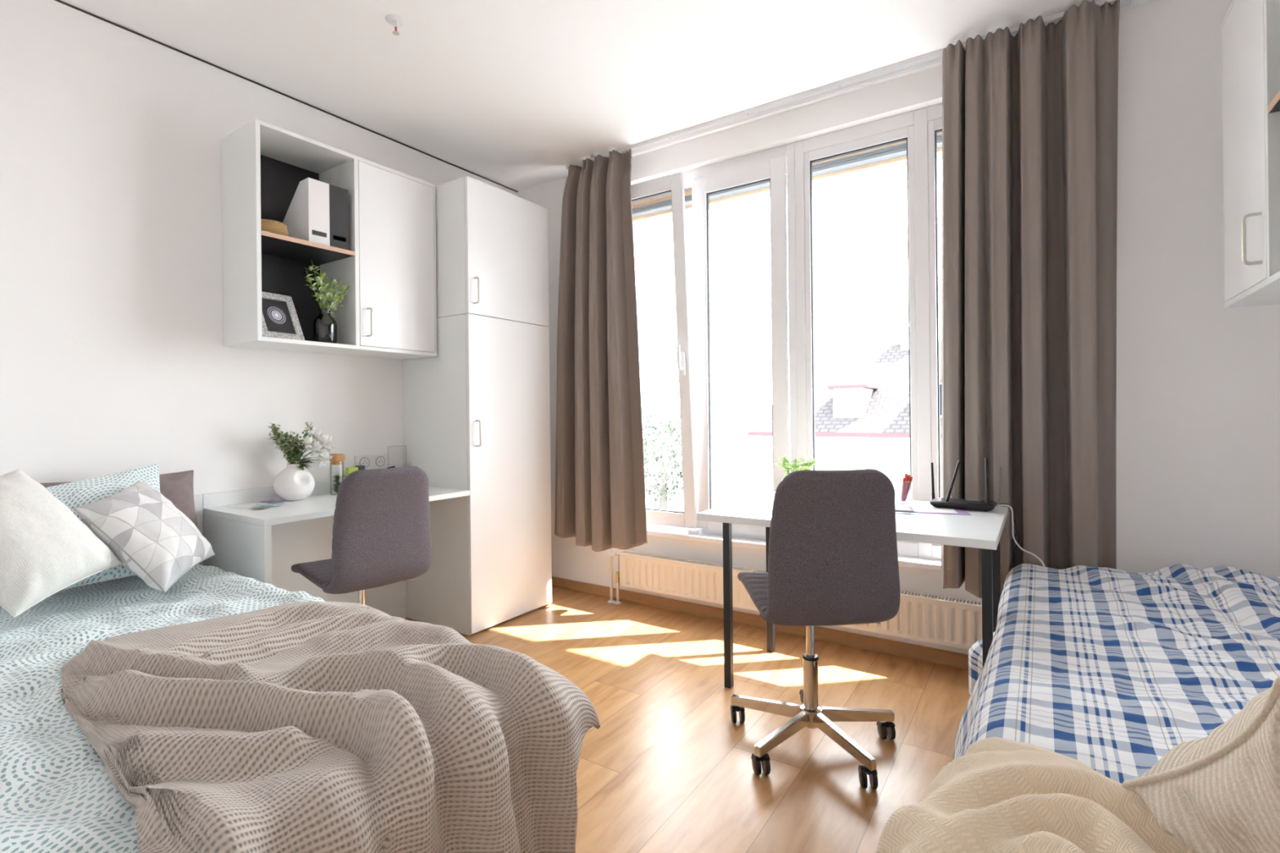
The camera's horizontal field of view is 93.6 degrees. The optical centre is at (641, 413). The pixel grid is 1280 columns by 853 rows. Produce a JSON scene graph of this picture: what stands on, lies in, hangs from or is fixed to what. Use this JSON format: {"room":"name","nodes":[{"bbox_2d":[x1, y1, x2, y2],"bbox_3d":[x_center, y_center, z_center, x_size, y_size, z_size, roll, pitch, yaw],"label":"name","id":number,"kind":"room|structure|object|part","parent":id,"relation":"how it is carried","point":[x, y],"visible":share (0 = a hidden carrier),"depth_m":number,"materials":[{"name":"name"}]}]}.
{"room":"dorm room","nodes":[
{"label":"dorm room","id":0,"kind":"room"},
{"bbox_2d":[0,0,517,494],"bbox_3d":[-1.895,-0.136,2.754,0.120,2.818,3.569,-1,0,34],"label":"wall","id":1,"kind":"structure","parent":0,"point":[114,359],"depth_m":2.43,"materials":[{"name":"paint"}]},
{"bbox_2d":[118,493,203,578],"bbox_3d":[-2.207,0.765,2.139,0.021,0.822,1.110,-1,0,34],"label":"trim","id":2,"kind":"structure","parent":1,"relation":"attached to","point":[198,504],"depth_m":2.58,"materials":[{"name":"white laminate"}]},
{"bbox_2d":[54,0,517,191],"bbox_3d":[-1.824,-1.542,2.770,0.006,0.006,3.449,-1,0,34],"label":"trim","id":3,"kind":"structure","parent":1,"relation":"attached to","point":[59,1],"depth_m":2.79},
{"bbox_2d":[221,118,436,359],"bbox_3d":[-1.477,-0.767,2.955,0.360,0.927,0.893,-1,0,34],"label":"upper cabinet","id":4,"kind":"object","parent":1,"relation":"attached to","point":[388,266],"visible":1,"depth_m":2.90,"materials":[{"name":"white laminate"}]},
{"bbox_2d":[261,218,288,235],"bbox_3d":[-1.627,-0.801,2.623,0.150,0.065,0.150,-1,0,34],"label":"woven basket","id":5,"kind":"object","parent":4,"relation":"on","point":[268,225],"visible":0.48,"depth_m":2.58,"materials":[{"name":"wicker"}]},
{"bbox_2d":[262,291,305,340],"bbox_3d":[-1.622,-0.428,2.661,0.129,0.216,0.190,-1,0,28],"label":"picture frame","id":6,"kind":"object","parent":4,"relation":"on","point":[280,319],"visible":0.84,"depth_m":2.67,"materials":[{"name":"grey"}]},
{"bbox_2d":[262,297,296,334],"bbox_3d":[-1.615,-0.427,2.657,0.077,0.159,0.128,-1,0,28],"label":"print","id":7,"kind":"object","parent":6,"relation":"attached to","point":[278,314],"depth_m":2.66,"materials":[{"name":"black paper"}]},
{"bbox_3d":[-1.623,-0.766,3.052,0.007,0.891,0.857,-1,0,34],"label":"panel","id":8,"kind":"part","parent":4,"relation":"part of","materials":[{"name":"grey laminate"}]},
{"bbox_2d":[282,177,329,245],"bbox_3d":[-1.576,-0.914,2.811,0.251,0.291,0.095,-1,0,34],"label":"magazine file","id":9,"kind":"object","parent":4,"relation":"on","point":[307,217],"visible":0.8,"depth_m":2.74,"materials":[{"name":"white cardboard"}]},
{"bbox_2d":[261,235,353,265],"bbox_3d":[-1.613,-0.758,2.780,0.310,0.018,0.413,-1,0,34],"label":"shelf","id":10,"kind":"object","parent":4,"relation":"attached to","point":[282,248],"depth_m":2.80,"materials":[{"name":"brown laminate"}]},
{"bbox_2d":[313,307,337,343],"bbox_3d":[-1.481,-0.406,2.810,0.098,0.163,0.098,-1,0,34],"label":"bottle vase","id":11,"kind":"object","parent":4,"relation":"on","point":[325,326],"visible":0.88,"depth_m":2.77,"materials":[{"name":"black glass"}]},
{"bbox_2d":[304,259,349,316],"bbox_3d":[-1.479,-0.520,2.810,0.093,0.376,0.205,-1,0,34],"label":"sprigs","id":12,"kind":"object","parent":11,"relation":"in","point":[319,278],"visible":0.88,"depth_m":2.81,"materials":[{"name":"green plant"}]},
{"bbox_2d":[328,184,348,249],"bbox_3d":[-1.523,-0.914,2.889,0.251,0.291,0.090,-1,0,34],"label":"magazine file","id":13,"kind":"object","parent":4,"relation":"on","point":[338,197],"visible":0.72,"depth_m":2.82,"materials":[{"name":"black cardboard"}]},
{"bbox_3d":[-1.314,-0.441,2.904,0.038,0.141,0.009,-1,0,34],"label":"handle","id":14,"kind":"part","parent":4,"relation":"part of","materials":[{"name":"silver metal"}]},
{"bbox_3d":[-1.244,-0.770,3.066,0.018,0.887,0.425,-1,0,34],"label":"door","id":15,"kind":"part","parent":4,"relation":"part of","materials":[{"name":"white laminate"}]},
{"bbox_2d":[354,453,389,469],"bbox_3d":[-1.466,0.267,3.270,0.013,0.082,0.200,-1,0,34],"label":"wall socket","id":16,"kind":"object","parent":1,"relation":"attached to","point":[376,461],"visible":0.84,"depth_m":3.27,"materials":[{"name":"white plastic"}]},
{"bbox_2d":[60,0,1158,191],"bbox_3d":[-0.145,-1.624,1.810,4.066,0.120,3.909,-1,0,34],"label":"ceiling","id":17,"kind":"structure","parent":0,"point":[512,94],"depth_m":2.61,"materials":[{"name":"white paint"}]},
{"bbox_2d":[385,14,404,35],"bbox_3d":[-0.976,-1.528,2.378,0.072,0.054,0.072,-1,0,34],"label":"sprinkler","id":18,"kind":"object","parent":17,"relation":"attached to","point":[397,21],"visible":1,"depth_m":2.37,"materials":[{"name":"white plastic"}]},
{"bbox_2d":[565,0,1134,169],"bbox_3d":[0.705,-1.560,3.041,2.785,0.024,0.076,-1,0,34],"label":"rail","id":19,"kind":"object","parent":17,"relation":"attached to","point":[935,57],"visible":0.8,"depth_m":2.95,"materials":[{"name":"white plastic"}]},
{"bbox_2d":[555,147,647,551],"bbox_3d":[-0.260,-0.365,3.618,0.697,2.360,0.167,-1,0,34],"label":"curtain","id":20,"kind":"object","parent":19,"relation":"hanging from","point":[600,496],"visible":1,"depth_m":3.55,"materials":[{"name":"brown fabric"}]},
{"bbox_2d":[941,0,1119,598],"bbox_3d":[1.557,-0.397,2.444,0.633,2.337,0.173,-1,0,34],"label":"curtain","id":21,"kind":"object","parent":19,"relation":"hanging from","point":[1029,117],"visible":0.91,"depth_m":2.43,"materials":[{"name":"brown fabric"}]},
{"bbox_2d":[404,586,970,852],"bbox_3d":[-0.210,1.204,1.665,4.066,0.100,3.569,-1,0,34],"label":"floor","id":22,"kind":"structure","parent":0,"point":[667,768],"depth_m":2.16,"materials":[{"name":"brown wood"}]},
{"bbox_2d":[201,480,469,618],"bbox_3d":[-1.399,0.757,2.864,0.563,0.821,0.992,-1,0,34],"label":"desk","id":23,"kind":"object","parent":22,"relation":"on","point":[262,545],"visible":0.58,"depth_m":2.75,"materials":[{"name":"white laminate"}]},
{"bbox_3d":[-1.666,0.803,2.463,0.561,0.733,0.026,-1,0,34],"label":"panel","id":24,"kind":"part","parent":23,"relation":"part of","materials":[{"name":"white laminate"}]},
{"bbox_2d":[226,503,264,508],"bbox_3d":[-1.718,0.409,2.646,0.150,0.001,0.110,-1,0,11],"label":"leaflet","id":25,"kind":"object","parent":23,"relation":"on","point":[246,505],"visible":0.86,"depth_m":2.65,"materials":[{"name":"white paper"}]},
{"bbox_2d":[250,502,284,507],"bbox_3d":[-1.646,0.407,2.646,0.110,0.001,0.100,-1,0,-18],"label":"leaflet","id":26,"kind":"object","parent":25,"relation":"on","point":[281,504],"visible":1,"depth_m":2.66,"materials":[{"name":"teal paper"}]},
{"bbox_2d":[250,505,273,509],"bbox_3d":[-1.630,0.405,2.581,0.050,0.001,0.090,-1,0,-6],"label":"leaflet","id":27,"kind":"object","parent":26,"relation":"on","point":[265,506],"visible":1,"depth_m":2.58,"materials":[{"name":"grey paper"}]},
{"bbox_2d":[258,499,286,502],"bbox_3d":[-1.699,0.406,2.765,0.100,0.001,0.060,-1,0,22],"label":"leaflet","id":28,"kind":"object","parent":23,"relation":"on","point":[270,500],"visible":1,"depth_m":2.75,"materials":[{"name":"purple paper"}]},
{"bbox_2d":[272,463,315,501],"bbox_3d":[-1.635,0.324,2.827,0.174,0.170,0.175,-1,0,34],"label":"round vase","id":29,"kind":"object","parent":23,"relation":"on","point":[292,482],"visible":0.96,"depth_m":2.77,"materials":[{"name":"white ceramic"}]},
{"bbox_2d":[266,421,337,470],"bbox_3d":[-1.586,0.157,2.817,0.262,0.233,0.205,-1,0,-12],"label":"bouquet","id":30,"kind":"object","parent":29,"relation":"in","point":[292,448],"visible":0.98,"depth_m":2.82,"materials":[{"name":"green plant"}]},
{"bbox_3d":[-1.556,0.135,2.807,0.065,0.065,0.073,-1,0,34],"label":"white flower","id":31,"kind":"part","parent":30,"relation":"part of","materials":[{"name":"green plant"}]},
{"bbox_3d":[-1.550,0.118,2.873,0.077,0.079,0.062,-1,0,-13],"label":"white flower","id":32,"kind":"part","parent":30,"relation":"part of","materials":[{"name":"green plant"}]},
{"bbox_3d":[-1.532,0.176,2.822,0.093,0.096,0.079,-1,0,-25],"label":"white flower","id":33,"kind":"part","parent":30,"relation":"part of","materials":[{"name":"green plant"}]},
{"bbox_3d":[-1.514,0.219,2.860,0.080,0.082,0.091,-1,0,-5],"label":"white flower","id":34,"kind":"part","parent":30,"relation":"part of","materials":[{"name":"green plant"}]},
{"bbox_3d":[-1.529,0.146,2.884,0.104,0.093,0.109,-1,0,16],"label":"white flower","id":35,"kind":"part","parent":30,"relation":"part of","materials":[{"name":"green plant"}]},
{"bbox_2d":[328,453,344,495],"bbox_3d":[-1.529,0.306,3.014,0.072,0.204,0.072,-1,0,-37],"label":"bottle","id":36,"kind":"object","parent":23,"relation":"on","point":[339,459],"visible":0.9,"depth_m":3.00,"materials":[{"name":"clear glass"}]},
{"bbox_3d":[-1.619,0.805,3.028,0.014,0.730,0.961,-1,0,34],"label":"panel","id":37,"kind":"part","parent":23,"relation":"part of","materials":[{"name":"white laminate"}]},
{"bbox_2d":[387,445,409,467],"bbox_3d":[-1.349,0.295,3.350,0.049,0.222,0.115,-1,0,34],"label":"acrylic stand","id":38,"kind":"object","parent":23,"relation":"on","point":[395,446],"visible":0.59,"depth_m":3.37,"materials":[{"name":"clear plastic"}]},
{"bbox_3d":[-1.423,0.364,3.164,0.124,0.086,0.262,-1,0,34],"label":"desk organiser","id":39,"kind":"object","parent":23,"relation":"on","visible":0},
{"bbox_2d":[345,466,358,475],"bbox_3d":[-1.492,0.342,3.095,0.030,0.124,0.051,-1,0,34],"label":"pad","id":40,"kind":"object","parent":39,"relation":"in","point":[348,470],"visible":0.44,"depth_m":3.08,"materials":[{"name":"paper"}]},
{"bbox_2d":[355,465,364,470],"bbox_3d":[-1.468,0.339,3.133,0.030,0.130,0.035,-1,0,34],"label":"pad","id":41,"kind":"object","parent":39,"relation":"in","point":[360,467],"visible":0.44,"depth_m":3.13,"materials":[{"name":"black paper"}]},
{"bbox_2d":[291,466,431,604],"bbox_3d":[-1.243,0.696,2.636,0.598,0.940,0.579,-1,0,42],"label":"office chair","id":42,"kind":"object","parent":22,"relation":"on","point":[381,534],"visible":0.83,"depth_m":2.45,"materials":[{"name":"grey fabric"}]},
{"bbox_3d":[-1.275,0.693,2.675,0.469,0.068,0.420,-1,0,42],"label":"seat","id":43,"kind":"part","parent":42,"relation":"part of","materials":[{"name":"grey fabric"}]},
{"bbox_3d":[-1.134,0.762,2.722,0.218,0.042,0.012,-1,0,-41],"label":"height lever","id":44,"kind":"part","parent":42,"relation":"part of","materials":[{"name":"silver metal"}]},
{"bbox_2d":[402,175,551,635],"bbox_3d":[-0.945,-0.036,3.527,0.599,2.397,0.619,-1,0,34],"label":"wardrobe","id":45,"kind":"object","parent":22,"relation":"on","point":[477,411],"visible":0.91,"depth_m":3.28,"materials":[{"name":"white laminate"}]},
{"bbox_3d":[-0.864,-0.645,3.150,0.036,0.141,0.009,-1,0,34],"label":"handle","id":46,"kind":"part","parent":45,"relation":"part of","materials":[{"name":"silver metal"}]},
{"bbox_3d":[-0.855,0.107,3.151,0.036,0.141,0.009,-1,0,34],"label":"handle","id":47,"kind":"part","parent":45,"relation":"part of","materials":[{"name":"silver metal"}]},
{"bbox_3d":[-0.742,-0.880,3.387,0.018,0.714,0.616,-1,0,34],"label":"door","id":48,"kind":"part","parent":45,"relation":"part of","materials":[{"name":"white laminate"}]},
{"bbox_3d":[-0.730,0.315,3.385,0.018,1.669,0.616,-1,0,34],"label":"door","id":49,"kind":"part","parent":45,"relation":"part of","materials":[{"name":"white laminate"}]},
{"bbox_2d":[730,468,900,789],"bbox_3d":[0.610,0.658,2.090,0.553,0.975,0.595,-1,0,-3],"label":"office chair","id":50,"kind":"object","parent":22,"relation":"on","point":[833,556],"visible":1,"depth_m":1.83,"materials":[{"name":"grey fabric"}]},
{"bbox_3d":[0.580,0.638,2.144,0.420,0.068,0.469,-1,0,-3],"label":"seat","id":51,"kind":"part","parent":50,"relation":"part of","materials":[{"name":"grey fabric"}]},
{"bbox_3d":[0.451,1.053,2.167,0.269,0.058,0.025,-1,0,32],"label":"leg","id":52,"kind":"part","parent":50,"relation":"part of","materials":[{"name":"silver metal"}]},
{"bbox_3d":[0.466,1.053,1.979,0.269,0.058,0.025,-1,0,-40],"label":"leg","id":53,"kind":"part","parent":50,"relation":"part of","materials":[{"name":"silver metal"}]},
{"bbox_3d":[0.594,0.424,1.869,0.428,0.506,0.147,-1,0,-3],"label":"backrest","id":54,"kind":"part","parent":50,"relation":"part of","materials":[{"name":"grey fabric"}]},
{"bbox_3d":[0.649,1.051,1.935,0.025,0.058,0.269,-1,0,-22],"label":"leg","id":55,"kind":"part","parent":50,"relation":"part of","materials":[{"name":"silver metal"}]},
{"bbox_3d":[0.748,1.050,2.095,0.269,0.058,0.025,-1,0,-4],"label":"leg","id":56,"kind":"part","parent":50,"relation":"part of","materials":[{"name":"silver metal"}]},
{"bbox_2d":[697,491,1008,688],"bbox_3d":[0.846,0.763,2.375,1.007,0.760,0.755,-1,0,34],"label":"table","id":57,"kind":"object","parent":22,"relation":"on","point":[982,530],"visible":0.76,"depth_m":2.23,"materials":[{"name":"white laminate"}]},
{"bbox_3d":[0.362,0.780,2.522,0.030,0.728,0.030,-1,0,34],"label":"leg","id":58,"kind":"part","parent":57,"relation":"part of","materials":[{"name":"grey metal"}]},
{"bbox_3d":[0.618,0.777,2.890,0.030,0.728,0.030,-1,0,34],"label":"leg","id":59,"kind":"part","parent":57,"relation":"part of","materials":[{"name":"grey metal"}]},
{"bbox_2d":[773,456,820,475],"bbox_3d":[0.706,0.291,2.718,0.217,0.186,0.190,-1,0,34],"label":"potted plant","id":60,"kind":"object","parent":57,"relation":"on","point":[795,467],"visible":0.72,"depth_m":2.71,"materials":[{"name":"green plant"}]},
{"bbox_2d":[893,480,912,504],"bbox_3d":[1.097,0.332,2.521,0.074,0.095,0.074,-1,0,34],"label":"pen cup","id":61,"kind":"object","parent":57,"relation":"on","point":[895,481],"visible":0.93,"depth_m":2.51,"materials":[{"name":"clear glass"}]},
{"bbox_2d":[901,477,906,501],"bbox_3d":[1.095,0.320,2.513,0.012,0.102,0.021,-1,0,-34],"label":"pen","id":62,"kind":"object","parent":61,"relation":"in","point":[904,478],"visible":0.94,"depth_m":2.51,"materials":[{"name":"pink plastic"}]},
{"bbox_2d":[902,473,907,501],"bbox_3d":[1.107,0.312,2.520,0.026,0.117,0.012,-1,0,-34],"label":"pen","id":63,"kind":"object","parent":61,"relation":"in","point":[905,474],"visible":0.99,"depth_m":2.52,"materials":[{"name":"red plastic"}]},
{"bbox_2d":[904,475,909,488],"bbox_3d":[1.105,0.316,2.518,0.034,0.111,0.012,-1,0,34],"label":"pen","id":64,"kind":"object","parent":61,"relation":"in","point":[907,476],"visible":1,"depth_m":2.51,"materials":[{"name":"red plastic"}]},
{"bbox_2d":[904,476,912,501],"bbox_3d":[1.117,0.318,2.515,0.033,0.105,0.012,-1,0,12],"label":"pen","id":65,"kind":"object","parent":61,"relation":"in","point":[910,477],"visible":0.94,"depth_m":2.51,"materials":[{"name":"red plastic"}]},
{"bbox_2d":[895,511,917,514],"bbox_3d":[0.996,0.380,2.312,0.120,0.001,0.060,-1,0,25],"label":"leaflet","id":66,"kind":"object","parent":57,"relation":"on","point":[914,513],"visible":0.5,"depth_m":2.28,"materials":[{"name":"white paper"}]},
{"bbox_2d":[895,509,911,512],"bbox_3d":[0.963,0.373,2.299,0.131,0.009,0.009,-1,0,28],"label":"pen","id":67,"kind":"object","parent":66,"relation":"on","point":[896,510],"visible":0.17,"depth_m":2.28,"materials":[{"name":"grey plastic"}]},
{"bbox_2d":[908,506,970,515],"bbox_3d":[1.151,0.379,2.329,0.200,0.001,0.150,-1,0,19],"label":"leaflet","id":68,"kind":"object","parent":57,"relation":"on","point":[960,512],"visible":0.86,"depth_m":2.28,"materials":[{"name":"purple paper"}]},
{"bbox_2d":[911,506,957,513],"bbox_3d":[1.136,0.377,2.333,0.150,0.001,0.120,-1,0,19],"label":"leaflet","id":69,"kind":"object","parent":68,"relation":"on","point":[921,509],"visible":1,"depth_m":2.32,"materials":[{"name":"white paper"}]},
{"bbox_2d":[929,457,1001,511],"bbox_3d":[1.278,0.276,2.382,0.251,0.204,0.126,-1,0,34],"label":"router","id":70,"kind":"object","parent":57,"relation":"on","point":[985,505],"visible":1,"depth_m":2.35,"materials":[{"name":"black plastic"}]},
{"bbox_3d":[1.151,0.771,1.998,0.030,0.728,0.030,-1,0,34],"label":"leg","id":71,"kind":"part","parent":57,"relation":"part of","materials":[{"name":"grey metal"}]},
{"bbox_3d":[1.399,0.768,2.371,0.030,0.728,0.030,-1,0,34],"label":"leg","id":72,"kind":"part","parent":57,"relation":"part of","materials":[{"name":"grey metal"}]},
{"bbox_2d":[996,503,1019,568],"bbox_3d":[1.458,0.527,2.389,0.117,0.342,0.030,-1,0,-1],"label":"cable","id":73,"kind":"object","parent":57,"relation":"hanging from","point":[997,504],"visible":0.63,"depth_m":2.39,"materials":[{"name":"black plastic"}]},
{"bbox_2d":[1002,502,1017,567],"bbox_3d":[1.452,0.528,2.401,0.101,0.341,0.026,-1,0,-15],"label":"cable","id":74,"kind":"object","parent":57,"relation":"hanging from","point":[1002,503],"visible":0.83,"depth_m":2.41,"materials":[{"name":"black plastic"}]},
{"bbox_2d":[996,504,1045,567],"bbox_3d":[1.494,0.500,2.363,0.170,0.277,0.034,-1,0,24],"label":"cable","id":75,"kind":"object","parent":57,"relation":"hanging from","point":[1011,508],"visible":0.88,"depth_m":2.38,"materials":[{"name":"white plastic"}]},
{"bbox_3d":[-1.356,0.931,1.594,1.981,0.469,1.025,-1,0,34],"label":"bed","id":76,"kind":"object","parent":22,"relation":"on","visible":0},
{"bbox_2d":[0,564,325,852],"bbox_3d":[-1.352,0.738,1.531,2.005,0.341,1.169,-1,0,34],"label":"duvet","id":77,"kind":"object","parent":76,"relation":"on","point":[57,795],"visible":0.27,"depth_m":1.33,"materials":[{"name":"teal fabric"}]},
{"bbox_2d":[0,468,122,617],"bbox_3d":[-1.866,0.374,1.792,0.398,0.399,0.274,-1,0,-10],"label":"cushion","id":78,"kind":"object","parent":77,"relation":"on","point":[46,549],"visible":1,"depth_m":1.76,"materials":[{"name":"white fabric"}]},
{"bbox_2d":[44,462,159,590],"bbox_3d":[-1.942,0.393,2.096,0.258,0.393,0.497,-1,0,34],"label":"pillow","id":79,"kind":"object","parent":77,"relation":"on","point":[73,495],"visible":0.29,"depth_m":2.11,"materials":[{"name":"teal fabric"}]},
{"bbox_2d":[40,470,198,528],"bbox_3d":[-1.991,0.421,2.276,0.194,0.360,0.548,-1,0,34],"label":"pillow","id":80,"kind":"object","parent":77,"relation":"on","point":[177,487],"visible":0.18,"depth_m":2.44,"materials":[{"name":"beige fabric"}]},
{"bbox_2d":[73,480,215,592],"bbox_3d":[-1.694,0.414,2.075,0.286,0.336,0.305,-1,0,-6],"label":"cushion","id":81,"kind":"object","parent":77,"relation":"on","point":[153,539],"visible":1,"depth_m":1.98,"materials":[{"name":"white fabric"}]},
{"bbox_2d":[60,600,599,852],"bbox_3d":[-0.875,0.829,1.348,1.224,0.563,1.071,-1,0,34],"label":"throw blanket","id":82,"kind":"object","parent":77,"relation":"on","point":[312,726],"visible":1,"depth_m":1.19,"materials":[{"name":"beige fabric"}]},
{"bbox_3d":[1.322,0.902,1.354,0.925,0.469,1.910,-1,0,34],"label":"bed","id":83,"kind":"object","parent":22,"relation":"on","visible":0},
{"bbox_2d":[953,563,1279,783],"bbox_3d":[1.263,0.793,1.371,1.039,0.557,2.040,-1,0,34],"label":"duvet","id":84,"kind":"object","parent":83,"relation":"on","point":[1108,670],"visible":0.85,"depth_m":1.49,"materials":[{"name":"blue fabric"}]},
{"bbox_2d":[875,737,1191,852],"bbox_3d":[0.748,0.784,0.689,0.911,0.442,0.729,-1,0,34],"label":"throw blanket","id":85,"kind":"object","parent":84,"relation":"on","point":[1003,795],"visible":0.93,"depth_m":0.90,"materials":[{"name":"beige fabric"}]},
{"bbox_2d":[1121,676,1279,852],"bbox_3d":[0.819,0.425,0.648,0.280,0.300,0.501,-1,0,5],"label":"cushion","id":86,"kind":"object","parent":85,"relation":"on","point":[1219,792],"visible":1,"depth_m":0.73,"materials":[{"name":"beige fabric"}]},
{"bbox_2d":[517,0,1279,654],"bbox_3d":[0.896,-0.164,3.351,4.106,2.818,0.604,-1,0,34],"label":"wall","id":87,"kind":"structure","parent":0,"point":[1197,379],"depth_m":2.31,"materials":[{"name":"paint"}]},
{"bbox_2d":[631,199,671,217],"bbox_3d":[0.062,-1.345,3.895,0.387,0.042,0.163,-1,0,34],"label":"blind","id":88,"kind":"object","parent":87,"relation":"attached to","point":[666,205],"depth_m":3.92,"materials":[{"name":"white fabric"}]},
{"bbox_2d":[709,181,769,200],"bbox_3d":[0.578,-1.351,3.600,0.421,0.042,0.083,-1,0,34],"label":"blind","id":89,"kind":"object","parent":87,"relation":"attached to","point":[765,184],"depth_m":3.59,"materials":[{"name":"white fabric"}]},
{"bbox_2d":[551,576,968,670],"bbox_3d":[0.761,1.115,3.127,3.866,0.062,0.018,-1,0,34],"label":"baseboard","id":90,"kind":"structure","parent":87,"relation":"attached to","point":[948,658],"depth_m":3.12,"materials":[{"name":"brown wood"}]},
{"bbox_2d":[631,102,942,560],"bbox_3d":[0.778,-0.365,3.127,2.480,2.120,0.237,-1,0,34],"label":"window","id":91,"kind":"structure","parent":87,"relation":"attached to","point":[792,207],"depth_m":3.17,"materials":[{"name":"white plastic"}]},
{"bbox_3d":[0.010,-0.339,3.583,0.635,2.017,0.144,-1,0,34],"label":"sash","id":92,"kind":"part","parent":91,"relation":"part of","materials":[{"name":"white plastic"}]},
{"bbox_3d":[0.221,-0.298,3.397,0.032,0.168,0.065,-1,0,34],"label":"handle","id":93,"kind":"part","parent":91,"relation":"part of","materials":[{"name":"white plastic"}]},
{"bbox_3d":[0.543,-0.347,3.327,0.550,2.019,0.025,-1,0,34],"label":"sash","id":94,"kind":"part","parent":91,"relation":"part of","materials":[{"name":"white plastic"}]},
{"bbox_2d":[605,549,982,649],"bbox_3d":[0.776,0.984,3.066,2.324,0.322,0.103,-1,0,34],"label":"radiator","id":95,"kind":"object","parent":87,"relation":"attached to","point":[948,621],"visible":0.48,"depth_m":3.17,"materials":[{"name":"beige metal"}]},
{"bbox_2d":[618,550,982,608],"bbox_3d":[0.807,0.834,3.027,2.225,0.010,0.069,-1,0,34],"label":"grille","id":96,"kind":"object","parent":95,"relation":"attached to","point":[908,596],"depth_m":3.22,"materials":[{"name":"beige metal"}]},
{"bbox_3d":[0.810,0.932,3.030,2.225,0.190,0.058,-1,0,34],"label":"panel","id":97,"kind":"part","parent":95,"relation":"part of","materials":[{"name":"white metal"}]},
{"bbox_2d":[812,142,906,177],"bbox_3d":[1.137,-1.357,3.181,0.520,0.042,0.163,-1,0,34],"label":"blind","id":98,"kind":"object","parent":87,"relation":"attached to","point":[865,158],"depth_m":3.20,"materials":[{"name":"white fabric"}]},
{"bbox_3d":[1.424,-0.173,0.546,0.120,2.818,3.569,-1,0,34],"label":"wall","id":99,"kind":"structure","parent":0,"visible":0},
{"bbox_2d":[1221,0,1279,308],"bbox_3d":[1.764,-0.803,1.507,0.361,0.927,0.893,-1,0,34],"label":"upper cabinet","id":100,"kind":"object","parent":99,"relation":"attached to","point":[1251,28],"visible":1,"depth_m":1.70,"materials":[{"name":"white laminate"}]},
{"bbox_3d":[1.659,-0.473,1.635,0.038,0.141,0.009,-1,0,34],"label":"handle","id":101,"kind":"part","parent":100,"relation":"part of","materials":[{"name":"silver metal"}]},
{"bbox_2d":[1268,99,1279,113],"bbox_3d":[1.655,-0.794,1.314,0.312,0.018,0.413,-1,0,34],"label":"shelf","id":102,"kind":"object","parent":100,"relation":"attached to","point":[1274,104],"depth_m":1.55,"materials":[{"name":"brown laminate"}]},
{"label":"outside","id":103,"kind":"structure","parent":0,"visible":0},
{"bbox_2d":[643,442,762,511],"bbox_3d":[14.809,4.495,40.251,100.000,0.100,76.610,-1,0,34],"label":"ground","id":104,"kind":"structure","parent":103,"point":[736,468],"depth_m":44.80,"materials":[{"name":"white"}]},
{"bbox_2d":[642,409,694,510],"bbox_3d":[0.497,2.232,17.093,2.247,4.678,2.481,-1,0,-40],"label":"tree","id":105,"kind":"object","parent":104,"relation":"on","point":[663,477],"visible":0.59,"depth_m":16.72,"materials":[{"name":"green plant"}]},
{"bbox_2d":[747,326,942,500],"bbox_3d":[10.178,0.992,15.514,12.750,6.940,7.400,-1,0,34],"label":"house","id":106,"kind":"structure","parent":104,"relation":"on","point":[862,393],"depth_m":15.23,"materials":[{"name":"paint"}]},
{"bbox_3d":[5.194,-0.256,15.130,0.620,0.660,0.019,-1,0,34],"label":"pane","id":107,"kind":"part","parent":106,"relation":"part of","materials":[{"name":"glass"}]},
{"bbox_3d":[6.964,-0.306,13.953,0.630,0.720,0.019,-1,0,34],"label":"pane","id":108,"kind":"part","parent":106,"relation":"part of","materials":[{"name":"clear glass"}]}
]}

